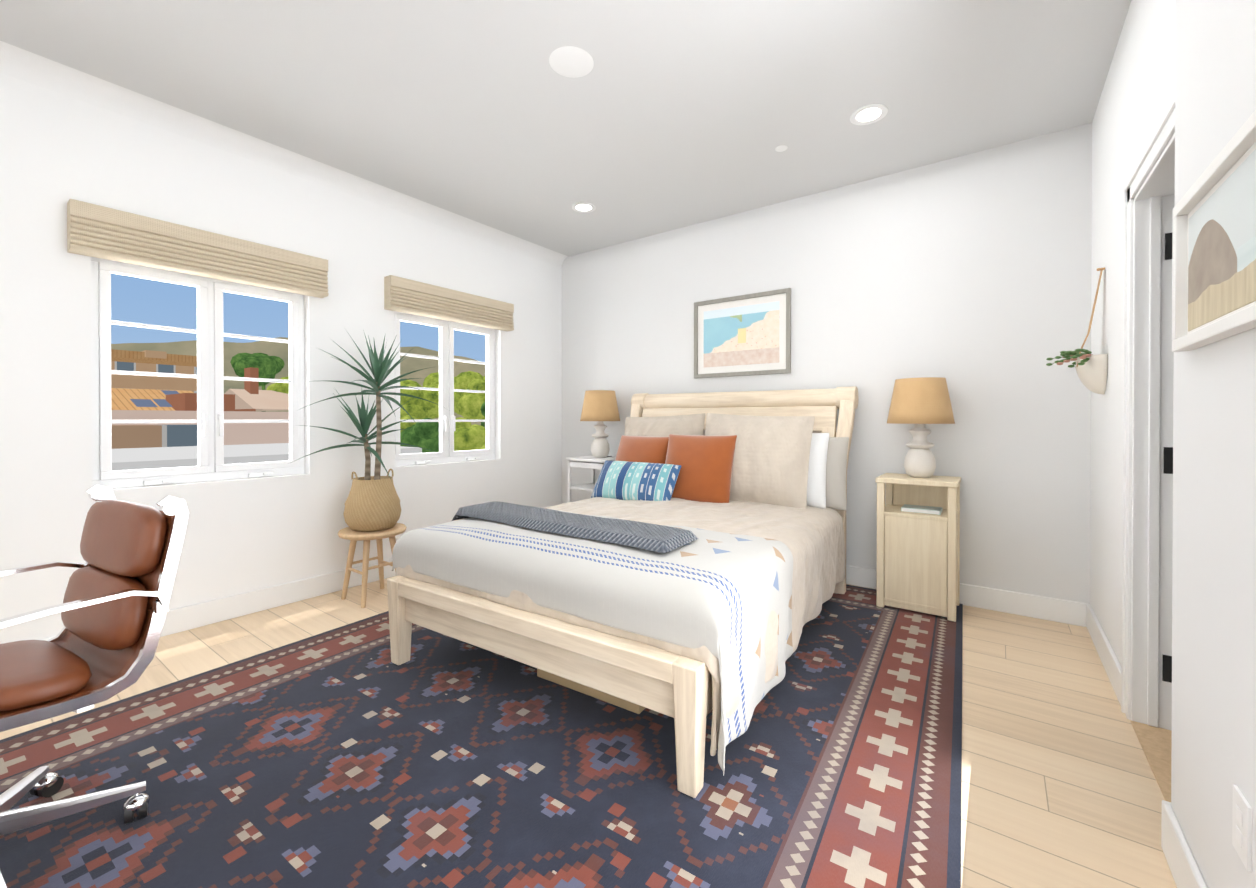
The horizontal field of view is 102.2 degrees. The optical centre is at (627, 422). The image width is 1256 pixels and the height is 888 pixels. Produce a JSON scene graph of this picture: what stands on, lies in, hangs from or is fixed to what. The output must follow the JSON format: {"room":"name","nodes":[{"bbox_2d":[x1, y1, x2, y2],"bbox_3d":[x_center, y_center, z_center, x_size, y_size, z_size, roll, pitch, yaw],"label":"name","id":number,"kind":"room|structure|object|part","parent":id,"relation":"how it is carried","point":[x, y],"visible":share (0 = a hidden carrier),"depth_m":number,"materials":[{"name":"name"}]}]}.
{"room":"bedroom","nodes":[
{"label":"bedroom","id":0,"kind":"room"},
{"bbox_2d":[0,73,561,643],"bbox_3d":[-2.337,-0.266,3.224,0.200,2.870,5.700,0,0,36],"label":"wall","id":1,"kind":"structure","parent":0,"point":[58,151],"depth_m":3.03,"materials":[{"name":"white paint"}]},
{"bbox_2d":[91,257,304,488],"bbox_3d":[-2.478,-0.260,3.005,0.120,1.220,1.000,0,0,36],"label":"window","id":2,"kind":"structure","parent":1,"relation":"in","point":[210,421],"depth_m":2.96,"materials":[{"name":"white plastic"}]},
{"bbox_2d":[67,199,328,297],"bbox_3d":[-2.370,-0.955,2.923,0.096,0.240,1.160,0,0,36],"label":"window blind","id":3,"kind":"object","parent":1,"relation":"attached to","point":[98,231],"visible":1,"depth_m":2.79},
{"bbox_2d":[41,559,395,640],"bbox_3d":[-2.248,1.101,3.167,0.020,0.135,5.300,0,0,36],"label":"baseboard","id":4,"kind":"structure","parent":1,"relation":"attached to","point":[177,620],"depth_m":3.12,"materials":[{"name":"white paint"}]},
{"bbox_2d":[395,311,494,466],"bbox_3d":[-1.538,-0.267,4.295,0.120,1.220,1.010,0,0,36],"label":"window","id":5,"kind":"structure","parent":1,"relation":"in","point":[446,453],"depth_m":4.29,"materials":[{"name":"white plastic"}]},
{"bbox_2d":[384,275,513,330],"bbox_3d":[-1.431,-0.962,4.213,0.096,0.240,1.170,0,0,36],"label":"window blind","id":6,"kind":"object","parent":1,"relation":"attached to","point":[405,295],"visible":1,"depth_m":4.09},
{"bbox_2d":[0,0,1130,256],"bbox_3d":[-0.591,-1.745,1.945,4.520,0.100,5.700,0,0,36],"label":"ceiling","id":7,"kind":"structure","parent":0,"point":[662,116],"depth_m":2.55,"materials":[{"name":"white paint"}]},
{"bbox_2d":[0,41,567,267],"bbox_3d":[-2.215,-1.651,3.129,0.100,0.100,5.300,0,0,36],"label":"crown molding","id":8,"kind":"structure","parent":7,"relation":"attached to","point":[32,68],"depth_m":2.98,"materials":[{"name":"white paint"}]},
{"bbox_2d":[549,46,593,77],"bbox_3d":[-0.266,-1.694,2.382,0.207,0.006,0.208,0,0,36],"label":"recessed light","id":9,"kind":"object","parent":7,"relation":"in","point":[571,61],"depth_m":2.38,"materials":[{"name":"white paint"}]},
{"bbox_2d":[572,202,595,212],"bbox_3d":[-0.352,-1.703,4.013,0.190,0.006,0.189,0,0,36],"label":"recessed light","id":10,"kind":"object","parent":7,"relation":"in","point":[583,207],"depth_m":4.02,"materials":[{"name":"white paint"}]},
{"bbox_2d":[850,104,887,124],"bbox_3d":[1.327,-1.696,2.792,0.189,0.006,0.192,0,0,36],"label":"recessed light","id":11,"kind":"object","parent":7,"relation":"in","point":[872,113],"depth_m":2.79,"materials":[{"name":"white paint"}]},
{"bbox_2d":[0,576,1176,887],"bbox_3d":[-0.591,1.225,1.960,4.520,0.100,5.700,0,0,36],"label":"floor","id":12,"kind":"structure","parent":0,"point":[1060,786],"depth_m":1.86,"materials":[{"name":"brown wood"}]},
{"bbox_2d":[293,333,442,607],"bbox_3d":[-1.613,0.270,3.271,0.818,1.801,0.912,0,0,36],"label":"potted plant","id":13,"kind":"object","parent":12,"relation":"on","point":[372,510],"visible":1,"depth_m":3.30,"materials":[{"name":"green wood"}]},
{"bbox_2d":[343,469,400,531],"bbox_3d":[-1.696,0.512,3.368,0.356,0.388,0.342,0,0,36],"label":"basket","id":14,"kind":"object","parent":13,"relation":"on","point":[372,504],"depth_m":3.25,"materials":[{"name":"beige wicker"}]},
{"bbox_2d":[0,584,962,887],"bbox_3d":[-0.267,1.169,2.269,2.940,0.008,4.250,0,0,34],"label":"rug","id":15,"kind":"object","parent":12,"relation":"on","point":[348,756],"visible":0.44,"depth_m":1.67,"materials":[{"name":"fabric"}]},
{"bbox_2d":[0,484,188,887],"bbox_3d":[-1.662,0.690,1.293,0.634,0.960,0.685,0,0,28],"label":"office chair","id":16,"kind":"object","parent":15,"relation":"on","point":[101,646],"visible":1,"depth_m":1.43,"materials":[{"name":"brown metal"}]},
{"bbox_2d":[566,456,615,502],"bbox_3d":[-0.268,0.741,4.711,0.480,0.820,0.390,0,0,36],"label":"nightstand","id":17,"kind":"object","parent":15,"relation":"on","point":[592,463],"visible":0.35,"depth_m":4.65,"materials":[{"name":"white wood"}]},
{"bbox_2d":[580,390,619,457],"bbox_3d":[-0.259,0.021,4.719,0.374,0.620,0.374,0,0,36],"label":"lamp","id":18,"kind":"object","parent":17,"relation":"on","point":[600,406],"visible":1,"depth_m":4.61,"materials":[{"name":"fabric"}]},
{"bbox_3d":[-0.259,-0.149,4.718,0.374,0.281,0.374,0,0,36],"label":"lamp shade","id":19,"kind":"part","parent":18,"relation":"part of","materials":[{"name":"beige fabric"}]},
{"bbox_2d":[387,386,857,797],"bbox_3d":[0.194,0.457,3.016,1.800,1.401,2.453,0,0,33],"label":"bed","id":20,"kind":"object","parent":15,"relation":"on","point":[684,566],"visible":1,"depth_m":2.20,"materials":[{"name":"white fabric"}]},
{"bbox_2d":[452,501,697,552],"bbox_3d":[-0.346,0.526,2.481,1.420,0.135,0.395,0,0,33],"label":"throw","id":21,"kind":"object","parent":20,"relation":"on","point":[625,536],"depth_m":2.28,"materials":[{"name":"grey fabric"}]},
{"bbox_2d":[392,508,792,775],"bbox_3d":[-0.209,0.793,2.384,1.767,0.587,0.854,0,0,33],"label":"quilt","id":22,"kind":"object","parent":20,"relation":"on","point":[720,603],"depth_m":1.93,"materials":[{"name":"white fabric"}]},
{"bbox_2d":[396,497,844,755],"bbox_3d":[0.130,0.781,2.923,1.755,0.551,2.121,0,0,33],"label":"duvet","id":23,"kind":"object","parent":20,"relation":"on","point":[734,600],"depth_m":2.01,"materials":[{"name":"fabric"}]},
{"bbox_2d":[807,433,828,508],"bbox_3d":[1.020,0.317,3.515,0.720,0.509,0.191,0,0,33],"label":"pillow","id":24,"kind":"object","parent":20,"relation":"on","point":[817,443],"depth_m":3.33,"materials":[{"name":"white fabric"}]},
{"bbox_2d":[826,437,848,509],"bbox_3d":[1.145,0.337,3.524,0.740,0.492,0.167,0,0,33],"label":"pillow","id":25,"kind":"object","parent":20,"relation":"on","point":[837,448],"depth_m":3.34,"materials":[{"name":"beige fabric"}]},
{"bbox_2d":[876,473,960,621],"bbox_3d":[1.833,0.753,3.196,0.432,0.808,0.367,0,0,36],"label":"nightstand","id":26,"kind":"object","parent":15,"relation":"on","point":[918,544],"visible":1,"depth_m":3.08,"materials":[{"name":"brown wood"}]},
{"bbox_2d":[887,377,954,477],"bbox_3d":[1.844,0.039,3.200,0.374,0.620,0.374,0,0,36],"label":"lamp","id":27,"kind":"object","parent":26,"relation":"on","point":[919,403],"visible":1,"depth_m":3.10,"materials":[{"name":"fabric"}]},
{"bbox_3d":[1.844,-0.131,3.199,0.374,0.281,0.374,0,0,36],"label":"lamp shade","id":28,"kind":"part","parent":27,"relation":"part of","materials":[{"name":"beige fabric"}]},
{"bbox_2d":[901,504,941,514],"bbox_3d":[1.837,0.546,3.167,0.210,0.024,0.155,0,0,36],"label":"book","id":29,"kind":"object","parent":26,"relation":"on","point":[907,508],"depth_m":3.13,"materials":[{"name":"grey paper"}]},
{"bbox_2d":[562,123,1091,603],"bbox_3d":[1.028,-0.271,4.176,4.120,2.870,0.200,0,0,36],"label":"wall","id":30,"kind":"structure","parent":0,"point":[968,277],"depth_m":3.35,"materials":[{"name":"white paint"}]},
{"bbox_2d":[694,288,790,377],"bbox_3d":[0.909,-0.701,4.119,0.830,0.650,0.028,0,0,36],"label":"framed picture","id":31,"kind":"object","parent":30,"relation":"attached to","point":[745,335],"visible":0.98,"depth_m":4.09,"materials":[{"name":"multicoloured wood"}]},
{"bbox_2d":[846,565,1080,625],"bbox_3d":[0.977,1.097,4.087,4.090,0.135,0.016,0,0,36],"label":"baseboard","id":32,"kind":"structure","parent":30,"relation":"attached to","point":[1023,604],"depth_m":3.09,"materials":[{"name":"white paint"}]},
{"bbox_2d":[1090,0,1175,664],"bbox_3d":[2.124,-0.261,2.079,0.120,2.870,1.900,0,0,36],"label":"wall","id":33,"kind":"structure","parent":0,"point":[1137,96],"depth_m":2.30,"materials":[{"name":"white paint"}]},
{"bbox_2d":[1046,267,1107,393],"bbox_3d":[2.262,-0.454,2.558,0.223,0.631,0.281,0,0,36],"label":"wall planter","id":34,"kind":"object","parent":33,"relation":"attached to","point":[1091,369],"visible":1,"depth_m":2.50,"materials":[{"name":"beige ceramic"}]},
{"bbox_3d":[2.324,-0.233,2.552,0.111,0.190,0.220,0,0,36],"label":"pot","id":35,"kind":"part","parent":34,"relation":"part of","materials":[{"name":"beige ceramic"}]},
{"bbox_2d":[1081,602,1120,705],"bbox_3d":[2.316,1.105,2.468,0.020,0.135,1.015,0,0,36],"label":"baseboard","id":36,"kind":"structure","parent":33,"relation":"attached to","point":[1109,660],"depth_m":2.43,"materials":[{"name":"white paint"}]},
{"bbox_2d":[1121,97,1174,730],"bbox_3d":[1.811,0.117,1.665,0.142,2.120,0.860,0,0,36],"label":"door frame","id":37,"kind":"structure","parent":33,"relation":"attached to","point":[1147,496],"depth_m":1.94,"materials":[{"name":"white paint"}]},
{"bbox_2d":[1162,232,1172,682],"bbox_3d":[2.054,0.135,1.909,0.047,1.700,0.012,0,0,36],"label":"door hinges","id":38,"kind":"object","parent":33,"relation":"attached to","point":[1167,659],"visible":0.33,"depth_m":1.92,"materials":[{"name":"black metal"}]},
{"bbox_2d":[1131,721,1171,801],"bbox_3d":[1.797,1.173,1.637,0.130,0.008,0.756,0,0,36],"label":"floor","id":39,"kind":"structure","parent":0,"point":[1156,744],"depth_m":1.80,"materials":[{"name":"brown wood"}]},
{"bbox_2d":[1171,0,1255,887],"bbox_3d":[0.546,-0.249,-0.050,0.165,2.870,3.400,0,0,36],"label":"wall","id":40,"kind":"structure","parent":0,"point":[1213,754],"depth_m":1.12,"materials":[{"name":"white paint"}]},
{"bbox_2d":[1161,800,1207,887],"bbox_3d":[0.477,1.118,0.017,0.016,0.135,3.416,0,0,36],"label":"baseboard","id":41,"kind":"structure","parent":40,"relation":"attached to","point":[1183,865],"depth_m":1.28,"materials":[{"name":"white paint"}]},
{"bbox_2d":[1172,110,1255,351],"bbox_3d":[1.102,-0.354,0.880,0.032,0.360,0.950,0,0,36],"label":"framed picture","id":42,"kind":"object","parent":40,"relation":"attached to","point":[1214,259],"visible":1,"depth_m":1.05,"materials":[{"name":"white"}]},
{"bbox_2d":[1232,785,1251,871],"bbox_3d":[1.182,0.780,0.976,0.008,0.120,0.075,0,0,36],"label":"electrical outlet","id":43,"kind":"object","parent":40,"relation":"attached to","point":[1242,826],"visible":1,"depth_m":0.97,"materials":[{"name":"white paint"}]},
{"label":"outside","id":44,"kind":"structure","parent":0,"visible":0},
{"bbox_2d":[111,349,485,470],"bbox_3d":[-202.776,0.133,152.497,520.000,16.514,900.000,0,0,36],"label":"buildings","id":45,"kind":"structure","parent":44,"point":[135,446],"depth_m":20.98},
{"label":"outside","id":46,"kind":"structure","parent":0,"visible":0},
{"bbox_2d":[111,337,485,425],"bbox_3d":[-145.631,-26.329,431.605,496.312,64.522,658.352,0,0,36],"label":"hills","id":47,"kind":"structure","parent":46,"point":[408,364],"depth_m":363.31,"materials":[{"name":"brown soil"}]},
{"bbox_2d":[230,353,485,452],"bbox_3d":[-16.004,1.190,34.632,37.659,13.630,15.450,0,0,36],"label":"trees","id":48,"kind":"object","parent":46,"point":[467,406],"visible":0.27,"depth_m":30.81,"materials":[{"name":"green plant"}]}
]}

